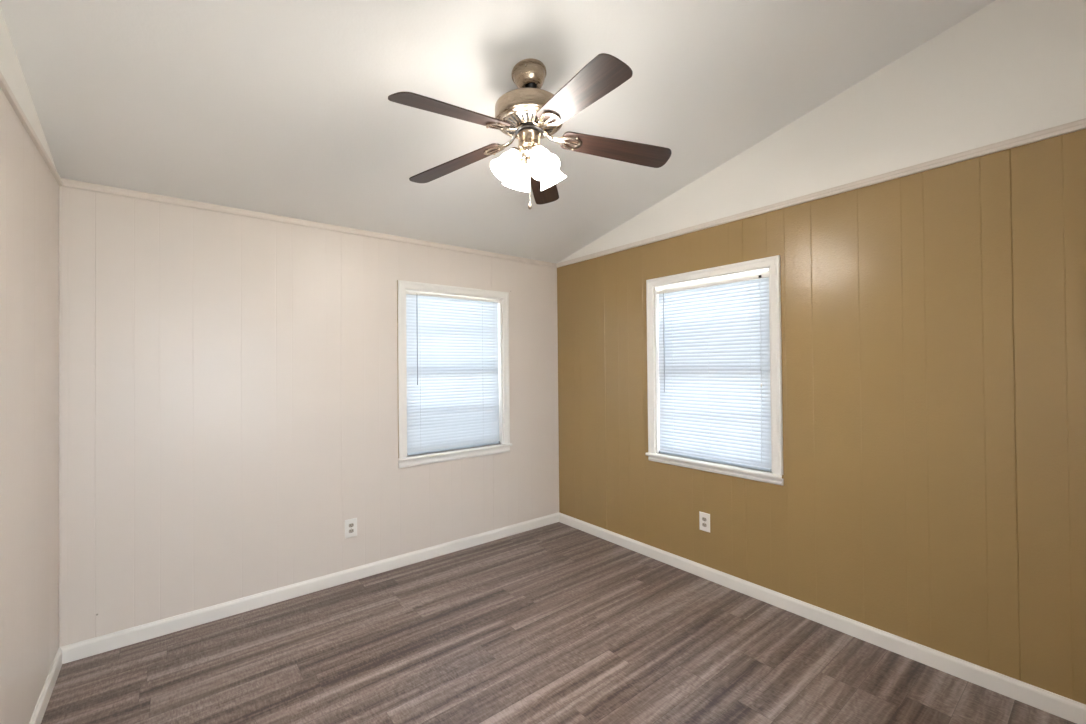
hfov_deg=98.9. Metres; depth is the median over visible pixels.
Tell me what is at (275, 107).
ceiling
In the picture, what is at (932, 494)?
wall
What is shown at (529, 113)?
ceiling fan
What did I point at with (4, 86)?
trim
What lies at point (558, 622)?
floor
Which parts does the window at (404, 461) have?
sill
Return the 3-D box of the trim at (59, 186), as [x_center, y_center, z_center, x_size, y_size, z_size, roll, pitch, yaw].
[-2.427,0.269,2.333,0.007,2.316,0.007,0,-1,-39]
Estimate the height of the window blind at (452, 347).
1.244 m
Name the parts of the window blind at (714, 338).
ladder cord, ladder cord, rail, ladder cord, lift cord, lift cord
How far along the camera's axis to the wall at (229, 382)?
2.82 m
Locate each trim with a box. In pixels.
[0,71,62,185]
[59,186,60,646]
[61,178,555,267]
[556,118,1085,267]
[556,268,558,511]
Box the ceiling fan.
[388,53,670,208]
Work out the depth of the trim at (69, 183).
2.92 m
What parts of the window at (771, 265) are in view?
sill, sash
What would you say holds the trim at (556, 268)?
attached to the wall at (229, 382)
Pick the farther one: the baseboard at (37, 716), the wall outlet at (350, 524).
the wall outlet at (350, 524)
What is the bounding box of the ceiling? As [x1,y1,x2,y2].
[0,0,994,262]
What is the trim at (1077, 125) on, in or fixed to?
attached to the wall at (932, 494)
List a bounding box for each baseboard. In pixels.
[29,647,61,723]
[60,512,558,663]
[559,512,1085,723]
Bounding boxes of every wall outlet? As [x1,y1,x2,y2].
[345,518,356,537]
[699,511,709,531]
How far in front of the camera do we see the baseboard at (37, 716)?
2.05 m
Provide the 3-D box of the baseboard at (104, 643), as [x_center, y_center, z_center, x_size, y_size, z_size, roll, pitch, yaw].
[-1.131,1.466,3.353,3.302,0.084,0.013,0,-1,-39]
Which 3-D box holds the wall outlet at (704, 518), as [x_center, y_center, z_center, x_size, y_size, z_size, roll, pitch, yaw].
[1.111,1.100,3.193,0.008,0.125,0.080,0,-1,-39]
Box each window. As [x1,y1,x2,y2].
[397,280,511,467]
[645,255,782,485]
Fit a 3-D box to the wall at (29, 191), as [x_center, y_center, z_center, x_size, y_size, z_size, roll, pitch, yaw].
[-1.243,-0.163,0.752,0.130,3.296,3.966,0,-1,-39]
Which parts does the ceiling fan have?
fan blade, fan blade, blade arm, blade arm, lamp shade, lamp shade, lamp arm, lamp arm, bulb, fan blade, lamp shade, blade arm, lamp shade, blade arm, fan blade, fan blade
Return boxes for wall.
[0,8,58,723]
[61,186,557,646]
[557,0,1085,704]
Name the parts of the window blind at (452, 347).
ladder cord, rail, ladder cord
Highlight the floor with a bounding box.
[41,522,1075,723]
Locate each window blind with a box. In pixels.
[406,291,499,455]
[656,273,771,471]
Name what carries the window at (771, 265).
in the wall at (932, 494)
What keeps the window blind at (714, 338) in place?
attached to the window at (771, 265)
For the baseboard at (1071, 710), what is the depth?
2.42 m
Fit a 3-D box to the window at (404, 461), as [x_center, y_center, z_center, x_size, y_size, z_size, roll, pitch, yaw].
[-0.717,0.089,3.776,1.007,1.388,0.170,0,-1,-39]

